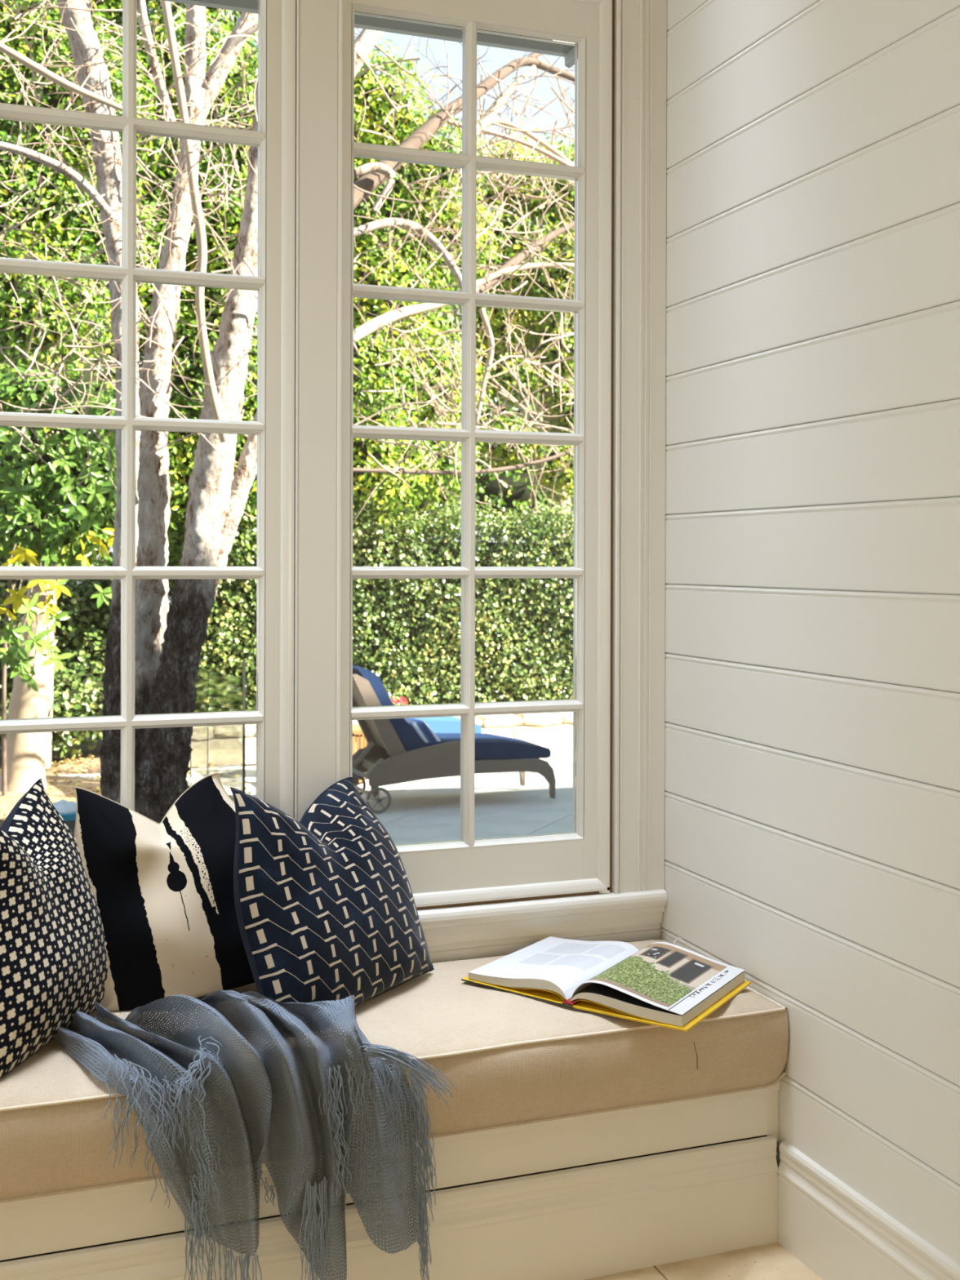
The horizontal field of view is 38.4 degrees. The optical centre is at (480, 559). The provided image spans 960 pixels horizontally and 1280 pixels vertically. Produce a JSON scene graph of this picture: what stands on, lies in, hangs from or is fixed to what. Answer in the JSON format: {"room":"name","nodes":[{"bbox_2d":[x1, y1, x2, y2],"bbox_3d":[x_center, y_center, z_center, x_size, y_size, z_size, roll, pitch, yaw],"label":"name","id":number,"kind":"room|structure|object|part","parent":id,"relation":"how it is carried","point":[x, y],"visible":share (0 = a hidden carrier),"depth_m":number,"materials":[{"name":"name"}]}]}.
{"room":"window seat nook","nodes":[
{"label":"window seat nook","id":0,"kind":"room"},
{"bbox_2d":[0,1149,822,1279],"bbox_3d":[-0.064,1.368,0.109,3.550,0.060,5.870,0,0,-20],"label":"floor","id":1,"kind":"structure","parent":0,"point":[769,1261],"depth_m":2.61,"materials":[{"name":"beige tile"}]},
{"bbox_2d":[0,1080,780,1260],"bbox_3d":[-0.968,1.079,2.412,3.148,0.103,0.517,0,0,-20],"label":"window bench","id":2,"kind":"object","parent":1,"relation":"on","point":[86,1218],"visible":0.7,"depth_m":2.50,"materials":[{"name":"paint"}]},
{"bbox_2d":[0,983,337,1203],"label":"seat cushion","id":3,"kind":"object","parent":2,"relation":"on","point":[56,1138],"depth_m":2.24,"materials":[{"name":"fabric"}]},
{"bbox_2d":[0,778,107,1078],"bbox_3d":[-0.822,0.633,2.477,0.210,0.458,0.485,0,0,4],"label":"cushion","id":4,"kind":"object","parent":3,"relation":"on","point":[54,965],"visible":0.94,"depth_m":2.41,"materials":[{"name":"fabric"}]},
{"bbox_3d":[-0.852,0.632,2.487,0.163,0.456,0.485,0,0,10],"label":"panel","id":5,"kind":"part","parent":4,"relation":"part of","materials":[{"name":"black"}]},
{"bbox_2d":[73,772,255,1011],"bbox_3d":[-0.575,0.649,2.717,0.457,0.430,0.146,0,0,-20],"label":"cushion","id":6,"kind":"object","parent":3,"relation":"on","point":[163,894],"visible":0.73,"depth_m":2.65,"materials":[{"name":"fabric"}]},
{"bbox_2d":[53,990,457,1279],"bbox_3d":[-0.414,1.016,2.419,0.656,0.560,0.453,0,0,-20],"label":"throw blanket","id":7,"kind":"object","parent":3,"relation":"on","point":[145,1090],"visible":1,"depth_m":2.31,"materials":[{"name":"fabric"}]},
{"bbox_2d":[230,777,434,1035],"bbox_3d":[-0.289,0.643,2.707,0.226,0.441,0.467,0,0,28],"label":"cushion","id":8,"kind":"object","parent":3,"relation":"on","point":[326,908],"visible":0.88,"depth_m":2.59,"materials":[{"name":"fabric"}]},
{"bbox_3d":[-0.309,0.643,2.725,0.185,0.439,0.478,0,0,35],"label":"panel","id":9,"kind":"part","parent":8,"relation":"part of","materials":[{"name":"black"}]},
{"bbox_3d":[-0.893,1.038,2.175,3.124,0.022,0.020,0,0,-20],"label":"cap mould","id":10,"kind":"part","parent":2,"relation":"part of","materials":[{"name":"paint"}]},
{"bbox_2d":[0,1135,777,1279],"bbox_3d":[-0.887,1.235,2.169,3.132,0.202,0.018,0,0,-20],"label":"bench base","id":11,"kind":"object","parent":2,"relation":"attached to","point":[582,1223],"depth_m":2.53,"materials":[{"name":"paint"}]},
{"bbox_2d":[321,937,788,1153],"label":"seat cushion","id":12,"kind":"object","parent":2,"relation":"on","point":[500,1059],"depth_m":2.58,"materials":[{"name":"fabric"}]},
{"bbox_2d":[461,936,751,1031],"bbox_3d":[0.260,0.835,2.799,0.527,0.056,0.347,0,0,36],"label":"open book","id":13,"kind":"object","parent":12,"relation":"on","point":[669,985],"visible":1,"depth_m":2.73,"materials":[{"name":"white paper"}]},
{"bbox_2d":[673,936,685,944],"bbox_3d":[0.449,0.857,3.094,0.028,0.012,0.020,0,0,11],"label":"cord","id":14,"kind":"object","parent":12,"relation":"on","point":[677,938],"visible":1,"depth_m":3.10,"materials":[{"name":"beige plastic"}]},
{"bbox_2d":[660,0,959,1265],"bbox_3d":[1.495,-0.258,0.662,0.250,3.200,5.530,0,0,-20],"label":"wall","id":15,"kind":"structure","parent":0,"point":[812,689],"depth_m":2.58,"materials":[{"name":"paint"}]},
{"bbox_2d":[758,1090,778,1141],"bbox_3d":[0.573,1.079,2.747,0.027,0.151,0.041,0,0,-20],"label":"trim","id":16,"kind":"structure","parent":15,"relation":"attached to","point":[773,1096],"depth_m":2.73,"materials":[{"name":"paint"}]},
{"bbox_2d":[777,1141,959,1279],"bbox_3d":[1.458,1.245,0.364,0.018,0.195,4.996,0,0,-20],"label":"baseboard","id":17,"kind":"structure","parent":15,"relation":"attached to","point":[836,1232],"depth_m":2.51,"materials":[{"name":"beige paint"}]},
{"bbox_3d":[-1.042,-0.265,2.771,3.550,3.200,0.195,0,0,-20],"label":"wall","id":18,"kind":"structure","parent":0,"visible":0},
{"bbox_2d":[0,0,295,817],"bbox_3d":[-0.713,-0.273,2.798,0.671,2.062,0.057,0,0,-20],"label":"window","id":19,"kind":"structure","parent":18,"relation":"in","point":[274,139],"depth_m":2.88,"materials":[{"name":"beige paint"}]},
{"bbox_3d":[-0.587,0.180,2.854,0.254,0.283,0.004,0,0,-20],"label":"pane","id":20,"kind":"part","parent":19,"relation":"part of","materials":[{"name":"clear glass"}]},
{"bbox_3d":[-0.587,0.484,2.854,0.254,0.281,0.004,0,0,-20],"label":"pane","id":21,"kind":"part","parent":19,"relation":"part of","materials":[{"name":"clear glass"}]},
{"bbox_3d":[-0.585,-0.429,2.854,0.254,0.283,0.004,0,0,-20],"label":"pane","id":22,"kind":"part","parent":19,"relation":"part of","materials":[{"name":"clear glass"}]},
{"bbox_3d":[-0.586,-0.125,2.854,0.254,0.283,0.004,0,0,-20],"label":"pane","id":23,"kind":"part","parent":19,"relation":"part of","materials":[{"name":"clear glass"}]},
{"bbox_3d":[-0.583,-1.040,2.854,0.254,0.285,0.004,0,0,-20],"label":"pane","id":24,"kind":"part","parent":19,"relation":"part of","materials":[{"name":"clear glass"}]},
{"bbox_3d":[-0.584,-0.734,2.854,0.254,0.283,0.004,0,0,-20],"label":"pane","id":25,"kind":"part","parent":19,"relation":"part of","materials":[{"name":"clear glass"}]},
{"bbox_3d":[-0.405,-0.272,2.894,0.026,2.062,0.025,0,0,-20],"label":"stop mould","id":26,"kind":"part","parent":19,"relation":"part of","materials":[{"name":"beige paint"}]},
{"bbox_2d":[293,0,342,822],"bbox_3d":[-0.365,-0.526,2.974,0.099,2.574,0.162,0,0,-20],"label":"trim","id":27,"kind":"structure","parent":18,"relation":"attached to","point":[318,233],"depth_m":2.90,"materials":[{"name":"beige paint"}]},
{"bbox_2d":[341,0,612,906],"bbox_3d":[-0.024,-0.271,3.052,0.666,2.062,0.057,0,0,-20],"label":"window","id":28,"kind":"structure","parent":18,"relation":"in","point":[468,869],"depth_m":3.08,"materials":[{"name":"beige paint"}]},
{"bbox_3d":[-0.152,-1.038,3.013,0.255,0.285,0.004,0,0,-20],"label":"pane","id":29,"kind":"part","parent":28,"relation":"part of","materials":[{"name":"clear glass"}]},
{"bbox_3d":[-0.157,0.485,3.013,0.255,0.281,0.004,0,0,-20],"label":"pane","id":30,"kind":"part","parent":28,"relation":"part of","materials":[{"name":"clear glass"}]},
{"bbox_3d":[-0.024,-1.233,3.059,0.548,0.088,0.042,0,0,-20],"label":"rail","id":31,"kind":"part","parent":28,"relation":"part of","materials":[{"name":"beige paint"}]},
{"bbox_3d":[-0.029,0.691,3.059,0.548,0.114,0.042,0,0,-20],"label":"rail","id":32,"kind":"part","parent":28,"relation":"part of","materials":[{"name":"beige paint"}]},
{"bbox_3d":[-0.021,0.741,3.037,0.666,0.026,0.025,0,0,-20],"label":"stop mould","id":33,"kind":"part","parent":28,"relation":"part of","materials":[{"name":"beige paint"}]},
{"bbox_3d":[0.106,-1.038,3.108,0.249,0.285,0.004,0,0,-20],"label":"pane","id":34,"kind":"part","parent":28,"relation":"part of","materials":[{"name":"clear glass"}]},
{"bbox_3d":[0.102,0.485,3.108,0.249,0.281,0.004,0,0,-20],"label":"pane","id":35,"kind":"part","parent":28,"relation":"part of","materials":[{"name":"clear glass"}]},
{"bbox_3d":[0.103,0.182,3.108,0.249,0.283,0.004,0,0,-20],"label":"pane","id":36,"kind":"part","parent":28,"relation":"part of","materials":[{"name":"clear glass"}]},
{"bbox_3d":[0.105,-0.427,3.108,0.249,0.283,0.004,0,0,-20],"label":"pane","id":37,"kind":"part","parent":28,"relation":"part of","materials":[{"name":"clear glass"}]},
{"bbox_3d":[0.104,-0.123,3.108,0.249,0.283,0.004,0,0,-20],"label":"pane","id":38,"kind":"part","parent":28,"relation":"part of","materials":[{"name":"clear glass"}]},
{"bbox_3d":[0.106,-0.732,3.108,0.249,0.283,0.004,0,0,-20],"label":"pane","id":39,"kind":"part","parent":28,"relation":"part of","materials":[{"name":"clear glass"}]},
{"bbox_3d":[-0.015,-1.282,3.037,0.666,0.026,0.025,0,0,-20],"label":"stop mould","id":40,"kind":"part","parent":28,"relation":"part of","materials":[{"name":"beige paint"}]},
{"bbox_3d":[0.282,-0.270,3.148,0.026,2.062,0.025,0,0,-20],"label":"stop mould","id":41,"kind":"part","parent":28,"relation":"part of","materials":[{"name":"beige paint"}]},
{"bbox_2d":[416,0,613,910],"bbox_3d":[-0.410,-0.263,2.966,1.472,2.060,0.148,0,0,-20],"label":"trim","id":42,"kind":"structure","parent":18,"relation":"attached to","point":[612,114],"depth_m":3.15,"materials":[{"name":"beige wood"}]},
{"bbox_2d":[417,888,667,946],"bbox_3d":[-1.076,0.799,2.707,3.148,0.080,0.174,0,0,-20],"label":"window sill","id":43,"kind":"structure","parent":18,"relation":"attached to","point":[459,924],"depth_m":3.07,"materials":[{"name":"beige paint"}]},
{"bbox_2d":[427,922,660,963],"bbox_3d":[-1.058,0.922,2.659,3.148,0.166,0.008,0,0,-20],"label":"trim","id":44,"kind":"structure","parent":18,"relation":"attached to","point":[504,946],"depth_m":3.08,"materials":[{"name":"beige paint"}]},
{"bbox_2d":[611,0,666,893],"bbox_3d":[0.361,-0.524,3.188,0.127,2.574,0.063,0,0,-20],"label":"trim","id":45,"kind":"structure","parent":18,"relation":"attached to","point":[640,26],"depth_m":3.16,"materials":[{"name":"beige paint"}]},
{"label":"outside","id":46,"kind":"structure","parent":0,"visible":0},
{"bbox_3d":[-2.845,1.962,14.929,30.000,0.175,23.700,0,0,-20],"label":"ground","id":47,"kind":"structure","parent":46,"visible":0},
{"bbox_2d":[0,504,57,792],"bbox_3d":[-3.455,0.723,10.335,0.479,2.357,0.490,0,0,34],"label":"tree","id":48,"kind":"object","parent":47,"relation":"on","point":[25,752],"visible":0.31,"depth_m":10.24,"materials":[{"name":"beige plant"}]},
{"bbox_2d":[0,13,377,604],"bbox_3d":[-4.660,-3.432,16.704,8.452,10.661,3.680,0,0,-24],"label":"tree","id":49,"kind":"object","parent":47,"relation":"on","point":[73,364],"visible":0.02,"depth_m":15.91,"materials":[{"name":"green plant"}]},
{"bbox_2d":[188,711,573,765],"bbox_3d":[1.117,1.592,13.041,7.824,0.339,0.309,0,0,-20],"label":"wall","id":50,"kind":"structure","parent":47,"relation":"on","point":[539,728],"depth_m":12.66,"materials":[{"name":"stone"}]},
{"bbox_2d":[386,687,413,705],"bbox_3d":[-0.838,1.316,12.335,0.525,0.343,0.249,0,0,-20],"label":"flowering plant","id":51,"kind":"object","parent":50,"relation":"on","point":[395,701],"visible":0.3,"depth_m":12.31,"materials":[{"name":"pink plant"}]},
{"bbox_3d":[-0.688,1.253,12.308,0.060,0.063,0.010,0,0,-20],"label":"flower","id":52,"kind":"part","parent":51,"relation":"part of","materials":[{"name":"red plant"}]},
{"bbox_3d":[0.733,1.710,19.820,11.900,0.300,13.000,0,0,-20],"label":"bed","id":53,"kind":"object","parent":47,"relation":"on","visible":0},
{"bbox_2d":[77,0,257,591],"bbox_3d":[-2.538,-2.184,12.445,2.461,7.892,2.239,0,0,-13],"label":"evergreen tree","id":54,"kind":"object","parent":53,"relation":"on","point":[181,455],"visible":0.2,"depth_m":12.03,"materials":[{"name":"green plant"}]},
{"bbox_2d":[167,554,256,724],"bbox_3d":[-2.231,0.767,12.747,1.713,2.013,1.157,0,0,-20],"label":"clipped shrub","id":55,"kind":"object","parent":53,"relation":"on","point":[173,562],"visible":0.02,"depth_m":12.40,"materials":[{"name":"green plant"}]},
{"bbox_2d":[253,37,511,541],"bbox_3d":[-1.071,-1.819,13.491,2.696,7.157,2.590,0,0,-39],"label":"evergreen tree","id":56,"kind":"object","parent":53,"relation":"on","point":[376,112],"visible":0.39,"depth_m":13.05,"materials":[{"name":"green plant"}]},
{"bbox_2d":[199,488,573,711],"bbox_3d":[0.759,0.366,13.636,7.238,2.120,1.120,0,0,-20],"label":"clipped hedge","id":57,"kind":"object","parent":53,"relation":"on","point":[406,632],"visible":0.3,"depth_m":12.86,"materials":[{"name":"green plant"}]},
{"bbox_2d":[352,88,573,542],"bbox_3d":[0.395,-2.291,18.157,7.209,8.114,5.151,0,0,-28],"label":"tree","id":58,"kind":"object","parent":53,"relation":"on","point":[487,484],"visible":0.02,"depth_m":16.24,"materials":[{"name":"green plant"}]},
{"bbox_2d":[451,118,574,542],"bbox_3d":[0.968,-1.909,14.984,2.806,7.354,2.190,0,0,-25],"label":"evergreen tree","id":59,"kind":"object","parent":53,"relation":"on","point":[552,218],"visible":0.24,"depth_m":14.36,"materials":[{"name":"green plant"}]},
{"bbox_3d":[6.129,-2.760,2.205,22.000,9.070,6.220,0,0,-20],"label":"wall","id":60,"kind":"structure","parent":0,"visible":0},
{"bbox_2d":[161,0,574,68],"bbox_3d":[3.103,-1.457,4.617,18.000,0.253,0.400,0,0,-20],"label":"eave","id":61,"kind":"object","parent":60,"relation":"attached to","point":[567,51],"visible":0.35,"depth_m":3.60,"materials":[{"name":"grey paint"}]},
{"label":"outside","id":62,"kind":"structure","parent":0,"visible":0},
{"bbox_2d":[0,730,190,827],"bbox_3d":[-7.293,1.738,11.314,9.150,0.067,11.400,0,0,-20],"label":"garden bed","id":63,"kind":"object","parent":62,"point":[7,802],"visible":0.07,"depth_m":10.94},
{"bbox_2d":[0,363,116,795],"bbox_3d":[-3.103,0.143,9.981,1.432,3.213,1.399,0,0,-20],"label":"shrub","id":64,"kind":"object","parent":63,"relation":"on","point":[76,528],"visible":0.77,"depth_m":9.76,"materials":[{"name":"green plant"}]},
{"bbox_3d":[-3.372,0.320,10.072,0.073,2.857,0.247,0,0,44],"label":"stem","id":65,"kind":"part","parent":64,"relation":"part of","materials":[{"name":"green plant"}]},
{"bbox_2d":[52,799,76,834],"bbox_3d":[-2.317,1.547,7.672,0.245,0.407,0.344,0,0,-20],"label":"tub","id":66,"kind":"object","parent":63,"relation":"on","point":[67,810],"visible":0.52,"depth_m":7.57,"materials":[{"name":"plastic"}]},
{"bbox_2d":[0,551,173,759],"bbox_3d":[-3.892,0.768,12.314,2.729,1.993,1.902,0,0,-26],"label":"shrub","id":67,"kind":"object","parent":63,"relation":"on","point":[77,690],"visible":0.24,"depth_m":12.14,"materials":[{"name":"green plant"}]},
{"bbox_2d":[0,0,181,768],"bbox_3d":[-3.739,-2.127,11.618,2.939,7.757,2.764,0,0,-20],"label":"evergreen tree","id":68,"kind":"object","parent":63,"relation":"on","point":[86,243],"visible":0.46,"depth_m":10.93,"materials":[{"name":"green plant"}]},
{"bbox_2d":[0,748,253,826],"bbox_3d":[-3.516,1.740,10.270,3.601,0.122,4.509,0,0,-20],"label":"leaf litter","id":69,"kind":"object","parent":63,"relation":"on","point":[67,759],"visible":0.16,"depth_m":11.25,"materials":[{"name":"brown plant"}]},
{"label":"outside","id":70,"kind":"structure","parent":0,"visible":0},
{"bbox_2d":[55,758,573,844],"bbox_3d":[2.124,1.823,8.688,9.000,0.122,8.550,0,0,-20],"label":"terrace","id":71,"kind":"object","parent":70,"point":[428,810],"visible":0.16,"depth_m":9.84,"materials":[{"name":"grey concrete"}]},
{"bbox_2d":[190,658,245,792],"bbox_3d":[-1.996,1.238,10.444,0.030,1.048,1.329,0,0,-28],"label":"fence","id":72,"kind":"object","parent":71,"relation":"on","point":[220,749],"visible":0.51,"depth_m":10.37,"materials":[{"name":"grey"}]},
{"bbox_3d":[-2.315,1.549,11.020,0.012,0.425,0.012,0,0,-20],"label":"post","id":73,"kind":"part","parent":72,"relation":"part of","materials":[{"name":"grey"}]},
{"bbox_3d":[-2.210,1.272,10.845,0.008,0.840,0.367,0,0,-31],"label":"pane","id":74,"kind":"part","parent":72,"relation":"part of","materials":[{"name":"clear glass"}]},
{"bbox_3d":[-2.107,1.528,10.670,0.010,0.468,0.010,0,0,-20],"label":"post","id":75,"kind":"part","parent":72,"relation":"part of","materials":[{"name":"grey"}]},
{"bbox_3d":[-1.899,1.273,10.267,0.008,0.840,0.867,0,0,-27],"label":"pane","id":76,"kind":"part","parent":72,"relation":"part of","materials":[{"name":"clear glass"}]},
{"bbox_3d":[-1.691,1.239,9.864,0.017,1.048,0.017,0,0,-20],"label":"post","id":77,"kind":"part","parent":72,"relation":"part of","materials":[{"name":"grey metal"}]},
{"bbox_2d":[0,0,574,823],"bbox_3d":[-0.844,-1.391,9.530,6.508,6.506,3.117,0,0,-33],"label":"tree","id":78,"kind":"object","parent":71,"relation":"on","point":[168,644],"visible":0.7,"depth_m":8.56,"materials":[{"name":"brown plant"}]},
{"bbox_3d":[-2.308,-1.015,8.381,0.737,5.654,0.315,0,0,0],"label":"stem","id":79,"kind":"part","parent":78,"relation":"part of","materials":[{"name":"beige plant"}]},
{"bbox_3d":[-1.998,-1.087,8.768,0.553,5.894,0.464,0,0,-20],"label":"stem","id":80,"kind":"part","parent":78,"relation":"part of","materials":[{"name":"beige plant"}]},
{"bbox_3d":[-1.793,-0.590,8.542,0.984,4.806,0.484,0,0,-20],"label":"stem","id":81,"kind":"part","parent":78,"relation":"part of","materials":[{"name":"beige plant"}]},
{"bbox_3d":[-1.676,-3.355,9.171,0.635,1.163,0.133,0,0,-10],"label":"stem","id":82,"kind":"part","parent":78,"relation":"part of","materials":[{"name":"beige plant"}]},
{"bbox_3d":[-1.557,-0.333,8.588,0.536,1.237,0.197,0,0,-14],"label":"stem","id":83,"kind":"part","parent":78,"relation":"part of","materials":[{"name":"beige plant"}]},
{"bbox_2d":[352,723,371,790],"bbox_3d":[-0.946,1.521,10.577,0.230,0.465,0.420,0,0,-20],"label":"side table","id":84,"kind":"object","parent":71,"relation":"on","point":[358,738],"visible":0.16,"depth_m":10.39,"materials":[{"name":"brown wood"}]},
{"bbox_3d":[-0.963,1.536,10.378,0.040,0.435,0.040,0,0,-20],"label":"leg","id":85,"kind":"part","parent":84,"relation":"part of","materials":[{"name":"brown wood"}]},
{"bbox_3d":[-0.929,1.536,10.775,0.040,0.435,0.040,0,0,-20],"label":"leg","id":86,"kind":"part","parent":84,"relation":"part of","materials":[{"name":"yellow wood"}]},
{"bbox_2d":[352,716,481,746],"bbox_3d":[-0.623,1.375,11.325,1.178,0.760,0.500,0,0,-20],"label":"sun lounger","id":87,"kind":"object","parent":71,"relation":"on","point":[437,724],"visible":0.11,"depth_m":11.20,"materials":[{"name":"blue fabric"}]},
{"bbox_2d":[352,664,555,813],"bbox_3d":[-0.282,1.252,9.995,1.546,1.003,0.690,0,0,-20],"label":"sun lounger","id":88,"kind":"object","parent":71,"relation":"on","point":[394,753],"visible":0.7,"depth_m":9.67,"materials":[{"name":"wood"}]},
{"bbox_3d":[-0.926,1.565,10.043,0.074,0.152,0.035,0,0,-20],"label":"leg","id":89,"kind":"part","parent":88,"relation":"part of","materials":[{"name":"wicker"}]},
{"bbox_3d":[-0.874,1.088,10.046,0.401,0.595,0.045,0,0,-20],"label":"frame","id":90,"kind":"part","parent":88,"relation":"part of","materials":[{"name":"wood"}]},
{"bbox_3d":[-0.780,1.088,9.811,0.332,0.541,0.470,0,0,-20],"label":"panel","id":91,"kind":"part","parent":88,"relation":"part of","materials":[{"name":"wicker"}]},
{"bbox_3d":[-0.739,1.566,9.537,0.074,0.152,0.035,0,0,-20],"label":"leg","id":92,"kind":"part","parent":88,"relation":"part of","materials":[{"name":"wicker"}]},
{"bbox_3d":[-0.699,1.089,9.572,0.401,0.595,0.045,0,0,-20],"label":"frame","id":93,"kind":"part","parent":88,"relation":"part of","materials":[{"name":"wood"}]},
{"bbox_3d":[-0.650,1.426,10.177,0.683,0.291,0.035,0,0,-20],"label":"panel","id":94,"kind":"part","parent":88,"relation":"part of","materials":[{"name":"wicker"}]},
{"bbox_3d":[-0.444,1.427,9.619,0.683,0.291,0.035,0,0,-20],"label":"panel","id":95,"kind":"part","parent":88,"relation":"part of","materials":[{"name":"wicker"}]},
{"bbox_2d":[404,717,440,742],"bbox_3d":[-0.449,1.241,9.939,0.250,0.207,0.400,0,0,-20],"label":"striped pillow","id":96,"kind":"object","parent":88,"relation":"on","point":[420,727],"visible":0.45,"depth_m":9.75,"materials":[{"name":"fabric"}]},
{"bbox_3d":[-0.220,1.483,10.019,1.180,0.062,0.590,0,0,-20],"label":"seat frame","id":97,"kind":"part","parent":88,"relation":"part of","materials":[{"name":"wicker"}]},
{"bbox_3d":[0.199,1.580,9.864,0.733,0.304,0.040,0,0,-20],"label":"leg","id":98,"kind":"part","parent":88,"relation":"part of","materials":[{"name":"wicker"}]},
{"bbox_3d":[-0.002,1.579,10.408,0.733,0.304,0.040,0,0,-20],"label":"leg","id":99,"kind":"part","parent":88,"relation":"part of","materials":[{"name":"wood"}]},
{"bbox_2d":[540,743,573,759],"bbox_3d":[1.434,1.750,12.722,6.700,0.065,0.555,0,0,-20],"label":"stone step","id":100,"kind":"structure","parent":71,"relation":"on","point":[558,752],"depth_m":12.30,"materials":[{"name":"stone"}]}
]}

